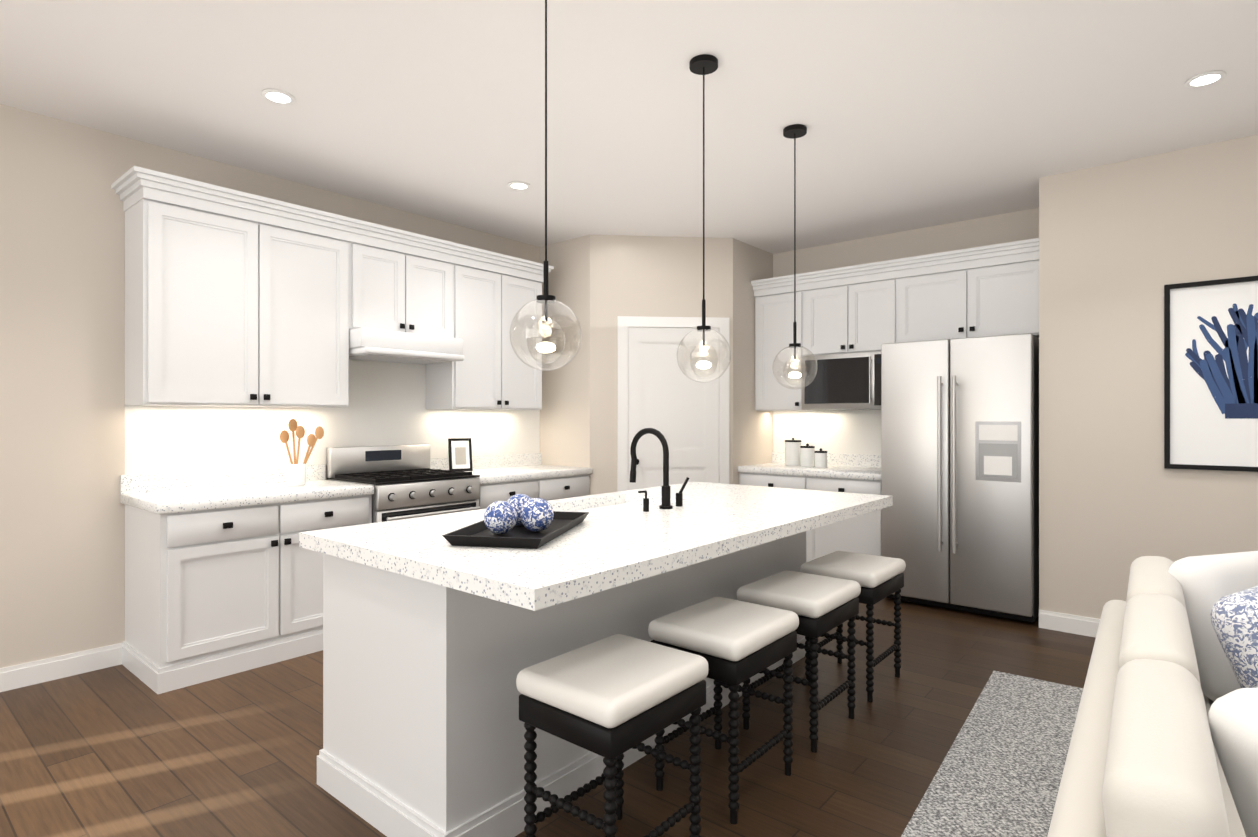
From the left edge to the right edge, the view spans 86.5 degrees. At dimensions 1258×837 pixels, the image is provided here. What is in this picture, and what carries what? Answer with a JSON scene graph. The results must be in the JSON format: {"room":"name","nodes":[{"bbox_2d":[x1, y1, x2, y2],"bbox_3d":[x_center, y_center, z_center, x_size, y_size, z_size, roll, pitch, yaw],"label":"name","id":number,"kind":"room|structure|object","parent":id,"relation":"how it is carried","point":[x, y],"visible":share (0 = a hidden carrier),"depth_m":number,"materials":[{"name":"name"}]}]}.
{"room":"kitchen","nodes":[
{"label":"kitchen","id":0,"kind":"room"},
{"bbox_2d":[0,104,539,667],"bbox_3d":[-2.743,-0.100,3.581,0.120,2.800,9.300,0,0,40],"label":"wall","id":1,"kind":"structure","parent":0,"point":[62,392],"depth_m":3.38,"materials":[{"name":"beige paint"}]},
{"bbox_2d":[0,643,122,691],"bbox_3d":[-4.176,1.245,1.760,0.015,0.110,4.668,0,0,40],"label":"baseboard","id":2,"kind":"structure","parent":1,"relation":"attached to","point":[41,671],"depth_m":3.34,"materials":[{"name":"white"}]},
{"bbox_2d":[120,182,366,407],"bbox_3d":[-2.183,-0.612,3.883,0.348,1.085,1.143,0,0,40],"label":"upper cabinet","id":3,"kind":"object","parent":1,"relation":"attached to","point":[234,298],"depth_m":3.66,"materials":[{"name":"white wood"}]},
{"bbox_2d":[120,451,539,494],"bbox_3d":[-1.730,0.350,4.680,0.020,0.100,2.988,0,0,40],"label":"backsplash","id":4,"kind":"structure","parent":1,"relation":"attached to","point":[231,476],"depth_m":3.96,"materials":[{"name":"white stone"}]},
{"bbox_2d":[349,327,463,364],"bbox_3d":[-1.562,-0.475,4.509,0.498,0.163,0.752,0,0,40],"label":"range hood","id":5,"kind":"object","parent":1,"relation":"attached to","point":[368,344],"visible":0.77,"depth_m":4.32,"materials":[{"name":"white metal"}]},
{"bbox_2d":[367,234,454,337],"bbox_3d":[-1.619,-0.857,4.557,0.348,0.595,0.760,0,0,40],"label":"upper cabinet","id":6,"kind":"object","parent":1,"relation":"attached to","point":[411,288],"depth_m":4.47,"materials":[{"name":"white wood"}]},
{"bbox_2d":[426,254,542,409],"bbox_3d":[-1.123,-0.612,5.150,0.348,1.085,0.933,0,0,40],"label":"upper cabinet","id":7,"kind":"object","parent":1,"relation":"attached to","point":[488,295],"depth_m":5.00,"materials":[{"name":"white wood"}]},
{"bbox_2d":[0,598,1095,836],"bbox_3d":[0.555,1.330,0.822,8.720,0.060,9.300,0,0,40],"label":"floor","id":8,"kind":"structure","parent":0,"point":[116,752],"depth_m":2.62,"materials":[{"name":"brown wood"}]},
{"bbox_2d":[122,495,371,693],"bbox_3d":[-2.103,0.875,3.768,0.618,0.850,1.070,0,0,40],"label":"base cabinet","id":9,"kind":"object","parent":8,"relation":"on","point":[223,574],"depth_m":3.41,"materials":[{"name":"white wood"}]},
{"bbox_2d":[120,479,373,514],"bbox_3d":[-2.104,0.425,3.755,0.633,0.050,1.089,0,0,40],"label":"countertop","id":10,"kind":"structure","parent":9,"relation":"on","point":[252,494],"depth_m":3.56,"materials":[{"name":"white stone"}]},
{"bbox_2d":[280,419,323,485],"bbox_3d":[-1.959,0.200,4.005,0.123,0.398,0.219,0,0,40],"label":"utensil crock","id":11,"kind":"object","parent":10,"relation":"on","point":[296,473],"visible":1,"depth_m":3.98,"materials":[{"name":"white ceramic"}]},
{"bbox_2d":[326,444,479,522],"bbox_3d":[-1.477,0.745,4.438,0.700,1.110,0.748,0,0,40],"label":"range","id":12,"kind":"object","parent":8,"relation":"on","point":[406,481],"visible":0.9,"depth_m":4.36,"materials":[{"name":"silver metal"}]},
{"bbox_2d":[476,471,592,508],"bbox_3d":[-0.907,0.875,5.198,0.618,0.850,1.138,0,0,40],"label":"base cabinet","id":13,"kind":"object","parent":8,"relation":"on","point":[571,486],"depth_m":5.01,"materials":[{"name":"white wood"}]},
{"bbox_2d":[464,463,591,482],"bbox_3d":[-0.901,0.425,5.194,0.633,0.050,1.137,0,0,40],"label":"countertop","id":14,"kind":"structure","parent":13,"relation":"on","point":[534,470],"depth_m":5.07,"materials":[{"name":"white stone"}]},
{"bbox_2d":[448,438,472,470],"bbox_3d":[-1.271,0.274,5.036,0.170,0.248,0.068,0,0,-25],"label":"framed picture","id":15,"kind":"object","parent":14,"relation":"on","point":[460,453],"visible":0.93,"depth_m":5.03,"materials":[{"name":"black"}]},
{"bbox_2d":[317,532,805,836],"bbox_3d":[-0.069,0.875,3.045,0.802,0.850,2.362,0,0,40],"label":"kitchen island","id":16,"kind":"object","parent":8,"relation":"on","point":[435,642],"depth_m":2.11,"materials":[{"name":"white wood"}]},
{"bbox_2d":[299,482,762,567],"bbox_3d":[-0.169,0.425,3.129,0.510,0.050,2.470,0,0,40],"label":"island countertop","id":17,"kind":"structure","parent":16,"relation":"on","point":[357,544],"depth_m":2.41,"materials":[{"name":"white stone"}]},
{"bbox_2d":[442,494,588,548],"bbox_3d":[-0.368,0.336,2.337,0.324,0.125,0.584,0,0,11],"label":"decorative tray","id":18,"kind":"object","parent":17,"relation":"on","point":[520,521],"visible":1,"depth_m":2.25,"materials":[{"name":"black wood"}]},
{"bbox_2d":[555,500,642,515],"bbox_3d":[-0.105,0.535,3.134,0.444,0.194,0.784,0,0,40],"label":"sink","id":19,"kind":"object","parent":17,"relation":"in","point":[616,505],"depth_m":3.35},
{"bbox_2d":[375,488,892,611],"bbox_3d":[0.299,0.425,2.737,0.710,0.050,2.470,0,0,40],"label":"island countertop","id":20,"kind":"structure","parent":16,"relation":"on","point":[606,551],"depth_m":2.09,"materials":[{"name":"white stone"}]},
{"bbox_2d":[516,634,707,836],"bbox_3d":[-0.041,1.002,1.933,0.374,0.595,0.454,0,0,40],"label":"stool","id":21,"kind":"object","parent":8,"relation":"on","point":[612,699],"visible":1,"depth_m":1.84,"materials":[{"name":"black"}]},
{"bbox_2d":[648,597,798,824],"bbox_3d":[0.344,1.002,2.393,0.374,0.595,0.454,0,0,40],"label":"stool","id":22,"kind":"object","parent":8,"relation":"on","point":[734,643],"visible":0.85,"depth_m":2.29,"materials":[{"name":"black"}]},
{"bbox_2d":[737,570,860,752],"bbox_3d":[0.729,1.002,2.854,0.374,0.595,0.454,0,0,40],"label":"stool","id":23,"kind":"object","parent":8,"relation":"on","point":[819,605],"visible":0.79,"depth_m":2.74,"materials":[{"name":"black"}]},
{"bbox_2d":[737,410,880,562],"bbox_3d":[1.573,0.565,5.455,1.214,1.470,0.646,0,0,40],"label":"base cabinet","id":24,"kind":"object","parent":8,"relation":"on","point":[849,441],"visible":0.48,"depth_m":5.47,"materials":[{"name":"white wood"}]},
{"bbox_2d":[785,438,800,465],"bbox_3d":[1.399,0.281,5.696,0.137,0.237,0.139,0,0,40],"label":"canister","id":25,"kind":"object","parent":24,"relation":"on","point":[790,445],"depth_m":5.64,"materials":[{"name":"white ceramic"}]},
{"bbox_2d":[796,442,814,466],"bbox_3d":[1.488,0.303,5.569,0.117,0.192,0.118,0,0,40],"label":"canister","id":26,"kind":"object","parent":24,"relation":"on","point":[798,454],"depth_m":5.53,"materials":[{"name":"white ceramic"}]},
{"bbox_2d":[811,447,826,467],"bbox_3d":[1.566,0.321,5.452,0.100,0.157,0.102,0,0,40],"label":"canister","id":27,"kind":"object","parent":24,"relation":"on","point":[818,458],"depth_m":5.42,"materials":[{"name":"white ceramic"}]},
{"bbox_2d":[800,551,905,701],"bbox_3d":[1.114,1.002,3.314,0.374,0.595,0.454,0,0,40],"label":"stool","id":28,"kind":"object","parent":8,"relation":"on","point":[877,578],"visible":0.79,"depth_m":3.21,"materials":[{"name":"black"}]},
{"bbox_2d":[881,333,1038,621],"bbox_3d":[2.348,0.385,4.689,0.926,1.830,0.788,0,0,40],"label":"fridge","id":29,"kind":"object","parent":8,"relation":"on","point":[960,464],"visible":0.88,"depth_m":4.38,"materials":[{"name":"silver metal"}]},
{"bbox_2d":[901,671,1082,836],"bbox_3d":[1.945,1.294,1.036,3.177,0.012,3.842,0,0,40],"label":"rug","id":30,"kind":"object","parent":8,"relation":"on","point":[999,773],"visible":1,"depth_m":2.47,"materials":[{"name":"grey carpet"}]},
{"bbox_2d":[1047,551,1257,836],"bbox_3d":[1.504,0.849,1.349,1.068,0.877,2.281,0,0,40],"label":"sofa","id":31,"kind":"object","parent":30,"relation":"on","point":[1164,741],"visible":1,"depth_m":1.21,"materials":[{"name":"white fabric"}]},
{"bbox_2d":[540,235,589,467],"bbox_3d":[-0.517,-0.100,5.682,0.600,2.800,0.100,0,0,40],"label":"wall","id":32,"kind":"structure","parent":0,"point":[565,426],"depth_m":5.61,"materials":[{"name":"beige paint"}]},
{"bbox_2d":[0,0,1257,253],"bbox_3d":[0.555,-1.530,0.823,8.720,0.060,9.300,0,0,40],"label":"ceiling","id":33,"kind":"structure","parent":0,"point":[912,114],"depth_m":3.12,"materials":[{"name":"white paint"}]},
{"bbox_2d":[261,89,295,104],"bbox_3d":[-1.629,-1.493,3.105,0.144,0.010,0.144,0,0,40],"label":"recessed light","id":34,"kind":"object","parent":33,"relation":"in","point":[276,96],"visible":1,"depth_m":3.10,"materials":[{"name":"white plastic"}]},
{"bbox_2d":[508,181,529,189],"bbox_3d":[-0.705,-1.493,4.288,0.144,0.010,0.144,0,0,40],"label":"recessed light","id":35,"kind":"object","parent":33,"relation":"in","point":[517,185],"visible":0.98,"depth_m":4.28,"materials":[{"name":"white"}]},
{"bbox_2d":[510,0,581,370],"bbox_3d":[-0.263,-0.825,2.119,0.228,1.348,0.228,0,0,40],"label":"pendant light","id":36,"kind":"object","parent":33,"relation":"hanging from","point":[545,299],"visible":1,"depth_m":2.12,"materials":[{"name":"black"}]},
{"bbox_2d":[677,54,730,382],"bbox_3d":[0.314,-0.825,2.810,0.228,1.348,0.228,0,0,40],"label":"pendant light","id":37,"kind":"object","parent":33,"relation":"hanging from","point":[704,64],"visible":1,"depth_m":2.81,"materials":[{"name":"black"}]},
{"bbox_2d":[772,124,817,388],"bbox_3d":[0.859,-0.825,3.462,0.228,1.348,0.228,0,0,40],"label":"pendant light","id":38,"kind":"object","parent":33,"relation":"hanging from","point":[794,131],"visible":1,"depth_m":3.46,"materials":[{"name":"black"}]},
{"bbox_2d":[1184,70,1226,87],"bbox_3d":[2.538,-1.493,2.945,0.144,0.010,0.144,0,0,40],"label":"recessed light","id":39,"kind":"object","parent":33,"relation":"in","point":[1204,79],"visible":0.98,"depth_m":2.94,"materials":[{"name":"white"}]},
{"bbox_2d":[590,235,732,494],"bbox_3d":[0.268,-0.100,5.554,1.188,2.800,0.100,0,0,-5],"label":"wall","id":40,"kind":"structure","parent":0,"point":[653,276],"depth_m":5.48,"materials":[{"name":"beige paint"}]},
{"bbox_2d":[617,316,728,491],"bbox_3d":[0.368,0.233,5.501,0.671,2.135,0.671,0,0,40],"label":"pantry door","id":41,"kind":"structure","parent":40,"relation":"in","point":[672,403],"depth_m":5.50,"materials":[{"name":"white wood"}]},
{"bbox_2d":[733,238,772,484],"bbox_3d":[1.050,-0.100,5.857,0.100,2.800,0.700,0,0,40],"label":"wall","id":42,"kind":"structure","parent":0,"point":[752,436],"depth_m":5.73,"materials":[{"name":"beige paint"}]},
{"bbox_2d":[773,208,1038,277],"bbox_3d":[1.659,-0.100,5.883,3.680,2.800,0.120,0,0,40],"label":"wall","id":43,"kind":"structure","parent":0,"point":[1000,228],"depth_m":5.29,"materials":[{"name":"beige paint"}]},
{"bbox_2d":[754,282,816,410],"bbox_3d":[1.406,-0.592,5.787,0.531,1.045,0.348,0,0,40],"label":"upper cabinet","id":44,"kind":"object","parent":43,"relation":"attached to","point":[774,305],"depth_m":5.68,"materials":[{"name":"white wood"}]},
{"bbox_2d":[811,266,906,355],"bbox_3d":[1.869,-0.815,5.400,0.822,0.600,0.348,0,0,40],"label":"upper cabinet","id":45,"kind":"object","parent":43,"relation":"attached to","point":[852,313],"depth_m":5.24,"materials":[{"name":"white wood"}]},
{"bbox_2d":[801,351,880,409],"bbox_3d":[1.815,-0.292,5.386,0.750,0.440,0.434,0,0,40],"label":"microwave","id":46,"kind":"object","parent":45,"relation":"attached to","point":[848,381],"visible":0.67,"depth_m":5.27,"materials":[{"name":"silver metal"}]},
{"bbox_2d":[907,250,1038,341],"bbox_3d":[2.478,-0.837,4.890,1.041,0.555,0.348,0,0,40],"label":"upper cabinet","id":47,"kind":"object","parent":43,"relation":"attached to","point":[988,290],"depth_m":4.70,"materials":[{"name":"white wood"}]},
{"bbox_2d":[1039,135,1257,618],"bbox_3d":[4.720,-0.100,2.880,4.970,2.800,0.800,0,0,40],"label":"wall","id":48,"kind":"structure","parent":0,"point":[1122,244],"depth_m":3.90,"materials":[{"name":"beige paint"}]},
{"bbox_2d":[1039,609,1099,636],"bbox_3d":[4.458,1.245,2.566,4.970,0.110,0.015,0,0,40],"label":"baseboard","id":49,"kind":"structure","parent":48,"relation":"attached to","point":[1070,623],"depth_m":4.05,"materials":[{"name":"white wood"}]},
{"bbox_2d":[1164,276,1257,471],"bbox_3d":[3.329,-0.235,3.501,0.820,1.030,0.030,0,0,40],"label":"framed picture","id":50,"kind":"object","parent":48,"relation":"attached to","point":[1210,374],"visible":1,"depth_m":3.63,"materials":[{"name":"black"}]}
]}

